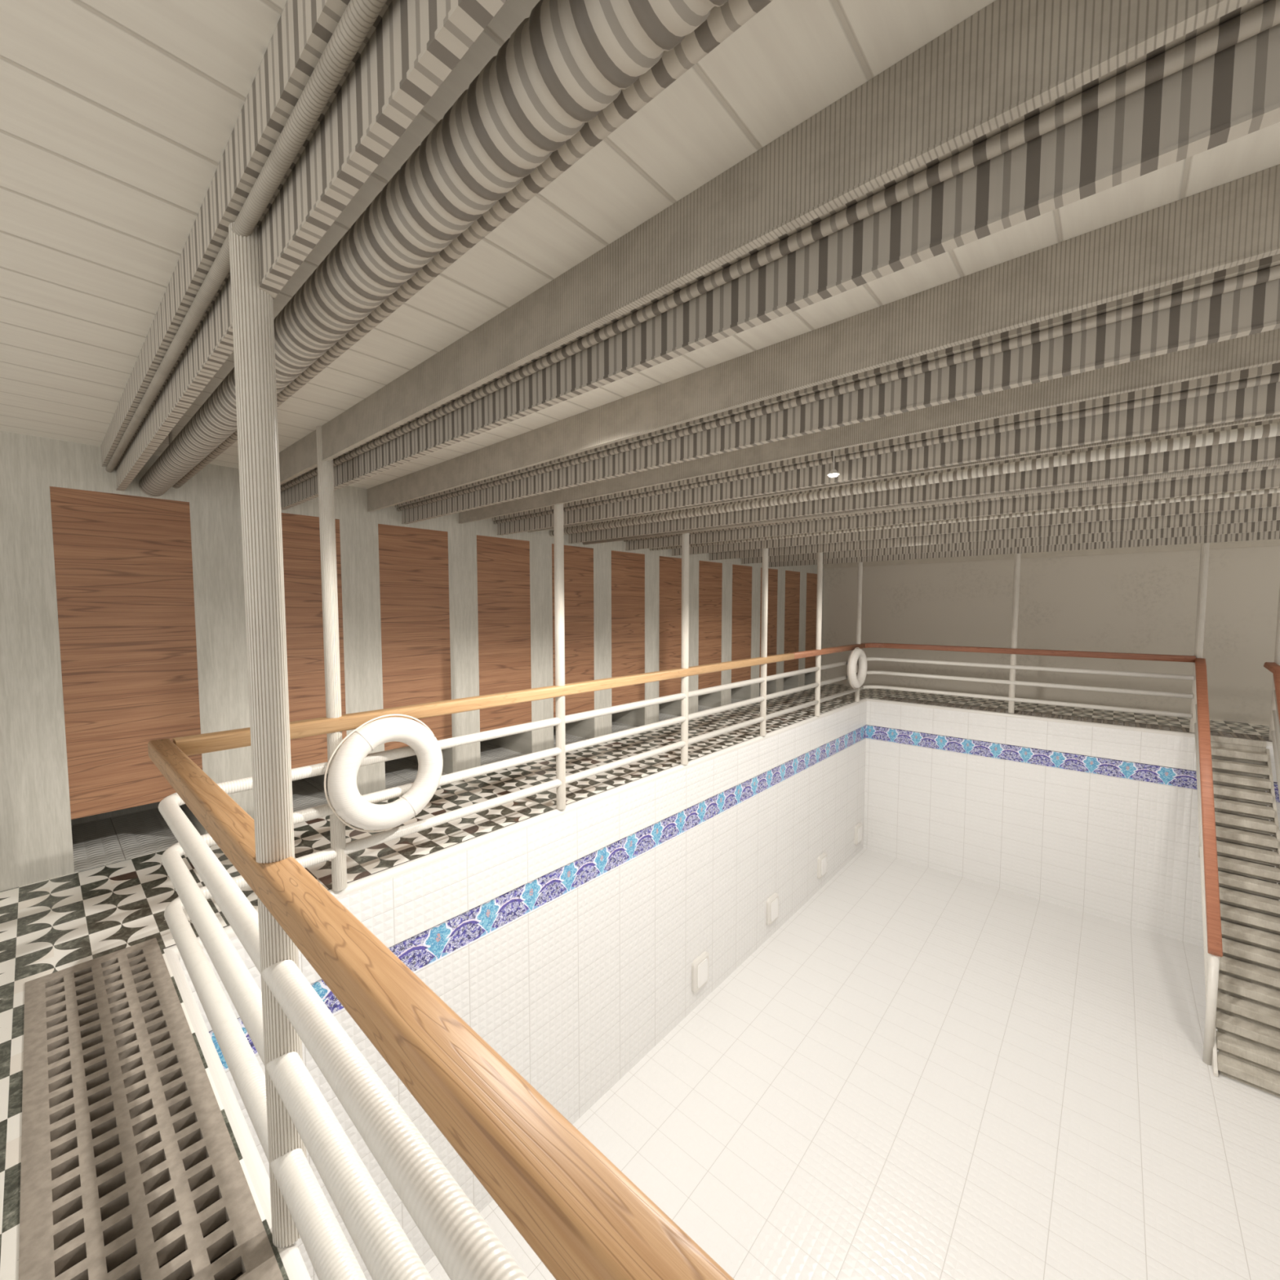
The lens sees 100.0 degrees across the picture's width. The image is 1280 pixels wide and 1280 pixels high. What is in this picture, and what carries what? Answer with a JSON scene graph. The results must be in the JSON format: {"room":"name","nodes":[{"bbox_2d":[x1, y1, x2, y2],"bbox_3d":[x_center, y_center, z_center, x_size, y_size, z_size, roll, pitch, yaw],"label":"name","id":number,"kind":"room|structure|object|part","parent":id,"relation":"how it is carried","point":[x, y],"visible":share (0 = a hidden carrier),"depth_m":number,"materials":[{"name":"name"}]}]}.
{"room":"indoor swimming pool","nodes":[
{"label":"indoor swimming pool","id":0,"kind":"room"},
{"bbox_2d":[0,431,823,891],"bbox_3d":[-1.032,-0.048,7.216,1.200,2.840,14.220,3,5,41],"label":"wall","id":1,"kind":"structure","parent":0,"point":[40,841],"depth_m":4.02,"materials":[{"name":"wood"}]},
{"bbox_2d":[49,486,202,819],"bbox_3d":[-3.431,0.085,3.631,0.034,2.100,0.668,3,5,41],"label":"wood panel","id":2,"kind":"object","parent":1,"relation":"attached to","point":[123,563],"visible":0.86,"depth_m":3.58,"materials":[{"name":"brown wood"}]},
{"bbox_2d":[281,512,346,768],"bbox_3d":[-2.778,0.041,4.367,0.034,2.100,0.668,3,5,41],"label":"wood panel","id":3,"kind":"object","parent":1,"relation":"attached to","point":[300,533],"visible":0.43,"depth_m":4.39,"materials":[{"name":"brown wood"}]},
{"bbox_2d":[377,524,452,751],"bbox_3d":[-2.125,-0.003,5.102,0.034,2.100,0.668,3,5,41],"label":"wood panel","id":4,"kind":"object","parent":1,"relation":"attached to","point":[413,562],"visible":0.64,"depth_m":5.07,"materials":[{"name":"brown wood"}]},
{"bbox_2d":[476,534,531,732],"bbox_3d":[-1.472,-0.046,5.838,0.034,2.100,0.668,3,5,41],"label":"wood panel","id":5,"kind":"object","parent":1,"relation":"attached to","point":[503,564],"visible":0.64,"depth_m":5.81,"materials":[{"name":"brown wood"}]},
{"bbox_2d":[551,543,594,717],"bbox_3d":[-0.820,-0.090,6.574,0.034,2.100,0.668,3,5,41],"label":"wood panel","id":6,"kind":"object","parent":1,"relation":"attached to","point":[578,561],"visible":0.64,"depth_m":6.60,"materials":[{"name":"brown wood"}]},
{"bbox_2d":[611,550,644,706],"bbox_3d":[-0.167,-0.134,7.309,0.034,2.100,0.668,3,5,41],"label":"wood panel","id":7,"kind":"object","parent":1,"relation":"attached to","point":[628,569],"visible":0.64,"depth_m":7.28,"materials":[{"name":"brown wood"}]},
{"bbox_2d":[658,555,681,697],"bbox_3d":[0.486,-0.177,8.045,0.034,2.100,0.668,3,5,41],"label":"wood panel","id":8,"kind":"object","parent":1,"relation":"attached to","point":[670,568],"visible":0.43,"depth_m":7.97,"materials":[{"name":"brown wood"}]},
{"bbox_2d":[697,560,722,689],"bbox_3d":[1.139,-0.221,8.781,0.034,2.100,0.668,3,5,41],"label":"wood panel","id":9,"kind":"object","parent":1,"relation":"attached to","point":[710,573],"visible":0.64,"depth_m":8.76,"materials":[{"name":"brown wood"}]},
{"bbox_2d":[731,564,751,683],"bbox_3d":[1.792,-0.265,9.517,0.034,2.100,0.668,3,5,41],"label":"wood panel","id":10,"kind":"object","parent":1,"relation":"attached to","point":[741,624],"visible":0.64,"depth_m":9.49,"materials":[{"name":"brown wood"}]},
{"bbox_2d":[759,567,777,677],"bbox_3d":[2.444,-0.309,10.252,0.034,2.100,0.668,3,5,41],"label":"wood panel","id":11,"kind":"object","parent":1,"relation":"attached to","point":[772,573],"visible":0.57,"depth_m":10.32,"materials":[{"name":"brown wood"}]},
{"bbox_2d":[783,570,799,672],"bbox_3d":[3.097,-0.352,10.988,0.034,2.100,0.668,3,5,41],"label":"wood panel","id":12,"kind":"object","parent":1,"relation":"attached to","point":[792,602],"visible":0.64,"depth_m":10.96,"materials":[{"name":"brown wood"}]},
{"bbox_2d":[804,573,817,668],"bbox_3d":[3.750,-0.396,11.724,0.034,2.100,0.668,3,5,41],"label":"wood panel","id":13,"kind":"object","parent":1,"relation":"attached to","point":[811,579],"visible":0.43,"depth_m":11.65,"materials":[{"name":"brown wood"}]},
{"bbox_2d":[0,684,1271,1279],"bbox_3d":[3.011,1.562,3.724,9.600,0.160,14.220,3,5,41],"label":"floor","id":14,"kind":"structure","parent":0,"point":[51,926],"depth_m":3.46,"materials":[{"name":"tile"}]},
{"bbox_2d":[18,937,283,1279],"bbox_3d":[-0.608,1.733,0.806,5.440,0.164,0.445,3,5,41],"label":"grate","id":15,"kind":"object","parent":14,"relation":"in","point":[131,1169],"visible":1,"depth_m":1.71,"materials":[{"name":"stone"}]},
{"bbox_2d":[147,222,733,1279],"bbox_3d":[-0.224,0.287,0.743,5.739,2.740,0.104,3,5,41],"label":"railing","id":16,"kind":"object","parent":14,"relation":"on","point":[580,1215],"visible":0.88,"depth_m":1.16,"materials":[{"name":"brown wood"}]},
{"bbox_3d":[-0.956,0.248,1.389,0.084,2.740,0.084,3,5,41],"label":"post","id":17,"kind":"part","parent":16,"relation":"part of","materials":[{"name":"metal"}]},
{"bbox_3d":[-0.238,0.648,0.765,5.717,0.088,0.086,3,5,41],"label":"handrail","id":18,"kind":"part","parent":16,"relation":"part of","materials":[{"name":"brown wood"}]},
{"bbox_2d":[172,426,865,899],"bbox_3d":[0.889,-0.040,6.240,0.110,2.740,9.712,3,5,41],"label":"railing","id":19,"kind":"object","parent":14,"relation":"on","point":[332,725],"visible":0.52,"depth_m":4.15,"materials":[{"name":"white metal"}]},
{"bbox_3d":[-1.828,0.141,3.187,0.080,2.740,0.080,3,5,41],"label":"post","id":20,"kind":"part","parent":19,"relation":"part of","materials":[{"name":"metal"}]},
{"bbox_2d":[324,714,443,832],"bbox_3d":[-1.569,0.831,3.355,0.154,0.730,0.730,3,5,41],"label":"life ring","id":21,"kind":"object","parent":19,"relation":"hanging from","point":[348,803],"visible":1,"depth_m":3.26,"materials":[{"name":"plastic"}]},
{"bbox_3d":[-0.068,0.385,5.192,0.098,0.088,6.765,3,5,41],"label":"handrail","id":22,"kind":"part","parent":19,"relation":"part of","materials":[{"name":"brown wood"}]},
{"bbox_3d":[-0.671,0.064,4.491,0.080,2.740,0.080,3,5,41],"label":"post","id":23,"kind":"part","parent":19,"relation":"part of","materials":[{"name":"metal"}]},
{"bbox_3d":[0.486,-0.013,5.795,0.080,2.740,0.080,3,5,41],"label":"post","id":24,"kind":"part","parent":19,"relation":"part of","materials":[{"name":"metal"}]},
{"bbox_3d":[1.643,-0.091,7.099,0.080,2.740,0.080,3,5,41],"label":"post","id":25,"kind":"part","parent":19,"relation":"part of","materials":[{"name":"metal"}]},
{"bbox_3d":[2.800,-0.168,8.403,0.080,2.740,0.080,3,5,41],"label":"post","id":26,"kind":"part","parent":19,"relation":"part of","materials":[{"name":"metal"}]},
{"bbox_3d":[3.139,0.170,8.807,0.098,0.088,2.910,3,5,41],"label":"handrail","id":27,"kind":"part","parent":19,"relation":"part of","materials":[{"name":"brown wood"}]},
{"bbox_2d":[846,647,866,688],"bbox_3d":[3.815,0.494,9.424,0.154,0.730,0.730,3,5,41],"label":"life ring","id":28,"kind":"object","parent":19,"relation":"hanging from","point":[855,681],"visible":1,"depth_m":9.29,"materials":[{"name":"plastic"}]},
{"bbox_3d":[3.957,-0.246,9.707,0.080,2.740,0.080,3,5,41],"label":"post","id":29,"kind":"part","parent":19,"relation":"part of","materials":[{"name":"metal"}]},
{"bbox_2d":[163,697,1279,1279],"bbox_3d":[3.451,2.959,4.306,6.800,3.021,10.150,3,5,41],"label":"swimming pool","id":30,"kind":"object","parent":14,"relation":"in","point":[970,1046],"visible":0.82,"depth_m":5.24,"materials":[{"name":"tile"}]},
{"bbox_2d":[691,951,708,992],"bbox_3d":[0.706,3.839,6.199,0.052,0.370,0.300,3,5,41],"label":"wall fitting","id":31,"kind":"object","parent":30,"relation":"attached to","point":[700,966],"visible":1,"depth_m":6.14,"materials":[{"name":"white plastic"}]},
{"bbox_2d":[765,893,778,925],"bbox_3d":[1.859,3.762,7.500,0.052,0.370,0.300,3,5,41],"label":"wall fitting","id":32,"kind":"object","parent":30,"relation":"attached to","point":[772,902],"visible":1,"depth_m":7.44,"materials":[{"name":"white plastic"}]},
{"bbox_2d":[817,852,826,879],"bbox_3d":[2.986,3.686,8.770,0.052,0.370,0.300,3,5,41],"label":"wall fitting","id":33,"kind":"object","parent":30,"relation":"attached to","point":[822,859],"visible":1,"depth_m":8.70,"materials":[{"name":"white plastic"}]},
{"bbox_2d":[854,822,862,845],"bbox_3d":[4.080,3.613,10.003,0.052,0.370,0.300,3,5,41],"label":"wall fitting","id":34,"kind":"object","parent":30,"relation":"attached to","point":[859,827],"visible":1,"depth_m":9.93,"materials":[{"name":"white plastic"}]},
{"bbox_2d":[1210,735,1279,1097],"bbox_3d":[6.830,2.795,6.055,0.630,2.902,2.839,3,5,41],"label":"staircase","id":35,"kind":"structure","parent":30,"relation":"on","point":[1247,1034],"depth_m":5.90,"materials":[{"name":"concrete"}]},
{"bbox_2d":[1194,657,1222,1065],"bbox_3d":[6.644,2.264,6.327,0.100,3.926,2.794,3,5,41],"label":"stair railing","id":36,"kind":"object","parent":35,"relation":"attached to","point":[1207,851],"visible":0.99,"depth_m":5.91,"materials":[{"name":"brown wood"}]},
{"bbox_3d":[6.689,2.137,6.370,0.047,0.918,0.048,3,5,41],"label":"post","id":37,"kind":"part","parent":36,"relation":"part of","materials":[{"name":"white metal"}]},
{"bbox_3d":[5.754,3.716,5.406,0.072,1.137,0.072,3,5,41],"label":"post","id":38,"kind":"part","parent":36,"relation":"part of","materials":[{"name":"white metal"}]},
{"bbox_2d":[1263,662,1279,799],"bbox_3d":[7.146,2.297,5.913,0.162,3.910,2.839,3,5,41],"label":"stair railing","id":39,"kind":"object","parent":35,"relation":"attached to","point":[1273,667],"visible":1,"depth_m":6.63,"materials":[{"name":"brown wood"}]},
{"bbox_3d":[7.146,1.732,5.879,0.162,2.777,2.839,3,5,41],"label":"handrail","id":40,"kind":"part","parent":39,"relation":"part of","materials":[{"name":"brown wood"}]},
{"bbox_2d":[879,696,1269,741],"bbox_3d":[6.928,1.300,8.102,6.250,0.164,0.370,3,5,41],"label":"grate","id":41,"kind":"object","parent":14,"relation":"in","point":[917,701],"visible":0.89,"depth_m":8.19,"materials":[{"name":"metal"}]},
{"bbox_2d":[862,542,1209,733],"bbox_3d":[5.920,-0.185,8.679,4.434,2.740,0.380,3,4,37],"label":"railing","id":42,"kind":"object","parent":41,"relation":"on","point":[1013,651],"visible":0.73,"depth_m":8.29,"materials":[{"name":"white metal"}]},
{"bbox_3d":[6.023,-0.182,8.629,0.082,2.740,0.082,3,5,41],"label":"post","id":43,"kind":"part","parent":42,"relation":"part of","materials":[{"name":"metal"}]},
{"bbox_3d":[5.817,0.181,8.623,4.351,0.088,0.374,3,5,41],"label":"handrail","id":44,"kind":"part","parent":42,"relation":"part of","materials":[{"name":"brown wood"}]},
{"bbox_3d":[7.572,-0.101,7.259,0.082,2.740,0.082,3,5,41],"label":"post","id":45,"kind":"part","parent":42,"relation":"part of","materials":[{"name":"metal"}]},
{"bbox_2d":[1268,584,1279,741],"bbox_3d":[8.710,-0.044,6.307,1.611,2.740,0.098,3,5,41],"label":"railing","id":46,"kind":"object","parent":41,"relation":"on","point":[1277,655],"visible":0.46,"depth_m":6.83,"materials":[{"name":"brown wood"}]},
{"bbox_2d":[0,0,1279,488],"bbox_3d":[2.992,-1.314,3.570,10.050,0.120,14.620,3,5,41],"label":"ceiling","id":47,"kind":"structure","parent":0,"point":[118,118],"depth_m":1.32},
{"bbox_2d":[100,0,506,491],"bbox_3d":[0.143,-0.927,0.333,9.599,0.268,0.099,3,5,41],"label":"beam","id":48,"kind":"structure","parent":47,"relation":"attached to","point":[336,84],"depth_m":1.04,"materials":[{"name":"metal"}]},
{"bbox_2d":[138,0,728,496],"bbox_3d":[0.270,-0.929,0.478,9.596,0.279,0.140,3,5,41],"label":"ceiling pipe","id":49,"kind":"object","parent":47,"relation":"hanging from","point":[567,61],"visible":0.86,"depth_m":0.94,"materials":[{"name":"metal"}]},
{"bbox_2d":[172,0,773,488],"bbox_3d":[0.352,-0.972,0.567,9.599,0.204,0.052,3,5,41],"label":"ceiling pipe","id":50,"kind":"object","parent":47,"relation":"hanging from","point":[722,21],"visible":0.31,"depth_m":1.01,"materials":[{"name":"metal"}]},
{"bbox_2d":[279,0,1253,484],"bbox_3d":[0.651,-0.997,0.902,9.599,0.196,0.028,3,5,41],"label":"beam","id":51,"kind":"structure","parent":47,"relation":"attached to","point":[1008,60],"depth_m":1.13,"materials":[{"name":"metal"}]},
{"bbox_2d":[280,0,1279,510],"bbox_3d":[0.750,-0.968,1.016,9.599,0.268,0.099,3,5,41],"label":"beam","id":52,"kind":"structure","parent":47,"relation":"attached to","point":[1217,83],"depth_m":1.14,"materials":[{"name":"metal"}]},
{"bbox_2d":[367,164,1279,511],"bbox_3d":[1.211,-1.035,1.534,9.599,0.196,0.028,3,5,41],"label":"beam","id":53,"kind":"structure","parent":47,"relation":"attached to","point":[1237,222],"depth_m":1.72,"materials":[{"name":"metal"}]},
{"bbox_2d":[394,253,1279,524],"bbox_3d":[1.393,-1.011,1.741,9.599,0.268,0.099,3,5,41],"label":"beam","id":54,"kind":"structure","parent":47,"relation":"attached to","point":[1241,300],"depth_m":1.96,"materials":[{"name":"metal"}]},
{"bbox_2d":[458,328,1279,524],"bbox_3d":[1.791,-1.073,2.188,9.599,0.196,0.028,3,5,41],"label":"beam","id":55,"kind":"structure","parent":47,"relation":"attached to","point":[1262,348],"depth_m":2.45,"materials":[{"name":"metal"}]},
{"bbox_2d":[491,362,1279,535],"bbox_3d":[2.066,-1.056,2.500,9.599,0.268,0.099,3,5,41],"label":"beam","id":56,"kind":"structure","parent":47,"relation":"attached to","point":[1253,393],"depth_m":2.78,"materials":[{"name":"metal"}]},
{"bbox_2d":[826,450,839,477],"bbox_3d":[1.153,-1.062,3.193,0.072,0.175,0.077,3,5,41],"label":"ceiling lamp","id":57,"kind":"object","parent":56,"relation":"attached to","point":[833,473],"visible":0.91,"depth_m":3.18,"materials":[{"name":"white metal"}]},
{"bbox_3d":[1.163,-1.081,3.204,0.008,0.139,0.045,3,5,41],"label":"stem","id":58,"kind":"part","parent":57,"relation":"part of","materials":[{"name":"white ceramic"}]},
{"bbox_3d":[1.151,-0.999,3.195,0.072,0.030,0.072,3,5,41],"label":"lamp shade","id":59,"kind":"part","parent":57,"relation":"part of","materials":[{"name":"white ceramic"}]},
{"bbox_2d":[828,473,838,477],"bbox_3d":[1.151,-0.979,3.196,0.056,0.008,0.056,3,5,41],"label":"diffuser","id":60,"kind":"object","parent":57,"relation":"attached to","point":[831,475],"depth_m":3.18,"materials":[{"name":"white plastic"}]},
{"bbox_2d":[527,414,1279,532],"bbox_3d":[2.348,-1.111,2.816,9.599,0.196,0.028,3,5,41],"label":"beam","id":61,"kind":"structure","parent":47,"relation":"attached to","point":[1276,416],"depth_m":3.12,"materials":[{"name":"metal"}]},
{"bbox_2d":[548,422,1279,536],"bbox_3d":[2.560,-1.118,3.055,9.599,0.208,0.064,3,5,41],"label":"ceiling beam","id":62,"kind":"structure","parent":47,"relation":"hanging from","point":[1268,430],"depth_m":3.35,"materials":[{"name":"metal"}]},
{"bbox_2d":[564,418,1279,543],"bbox_3d":[2.722,-1.100,3.239,9.599,0.268,0.099,3,5,41],"label":"beam","id":63,"kind":"structure","parent":47,"relation":"attached to","point":[1264,449],"depth_m":3.58,"materials":[{"name":"metal"}]},
{"bbox_2d":[582,458,1279,544],"bbox_3d":[2.902,-1.115,3.441,9.599,0.259,0.052,3,5,41],"label":"ceiling pipe","id":64,"kind":"object","parent":47,"relation":"hanging from","point":[1273,462],"visible":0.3,"depth_m":3.77,"materials":[{"name":"metal"}]},
{"bbox_2d":[623,465,1279,550],"bbox_3d":[3.392,-1.145,3.994,9.599,0.268,0.099,3,5,41],"label":"beam","id":65,"kind":"structure","parent":47,"relation":"attached to","point":[1262,477],"depth_m":4.35,"materials":[{"name":"metal"}]},
{"bbox_2d":[648,488,1279,551],"bbox_3d":[3.734,-1.183,4.378,9.599,0.235,0.032,3,5,41],"label":"ceiling pipe","id":66,"kind":"object","parent":47,"relation":"hanging from","point":[1274,490],"visible":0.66,"depth_m":4.72,"materials":[{"name":"metal"}]},
{"bbox_2d":[669,487,1279,555],"bbox_3d":[4.048,-1.189,4.734,9.599,0.268,0.099,3,5,41],"label":"beam","id":67,"kind":"structure","parent":47,"relation":"attached to","point":[1272,500],"depth_m":5.10,"materials":[{"name":"metal"}]},
{"bbox_2d":[709,506,1279,559],"bbox_3d":[4.698,-1.232,5.466,9.599,0.268,0.099,3,5,41],"label":"beam","id":68,"kind":"structure","parent":47,"relation":"attached to","point":[1271,513],"depth_m":5.83,"materials":[{"name":"metal"}]},
{"bbox_2d":[741,520,1279,564],"bbox_3d":[5.354,-1.276,6.206,9.599,0.268,0.099,3,5,41],"label":"beam","id":69,"kind":"structure","parent":47,"relation":"attached to","point":[1266,526],"depth_m":6.54,"materials":[{"name":"metal"}]},
{"bbox_2d":[768,530,1279,567],"bbox_3d":[6.008,-1.320,6.942,9.599,0.268,0.099,3,5,41],"label":"beam","id":70,"kind":"structure","parent":47,"relation":"attached to","point":[1275,535],"depth_m":7.26,"materials":[{"name":"metal"}]},
{"bbox_2d":[822,546,1279,725],"bbox_3d":[7.529,-0.140,9.263,10.700,2.900,0.200,3,5,41],"label":"wall","id":71,"kind":"structure","parent":0,"point":[1138,602],"depth_m":9.15,"materials":[{"name":"paint"}]},
{"bbox_2d":[822,538,1279,568],"bbox_3d":[7.712,-1.491,8.860,9.600,0.155,0.040,3,5,41],"label":"trim","id":72,"kind":"structure","parent":71,"relation":"attached to","point":[1263,543],"depth_m":9.11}
]}

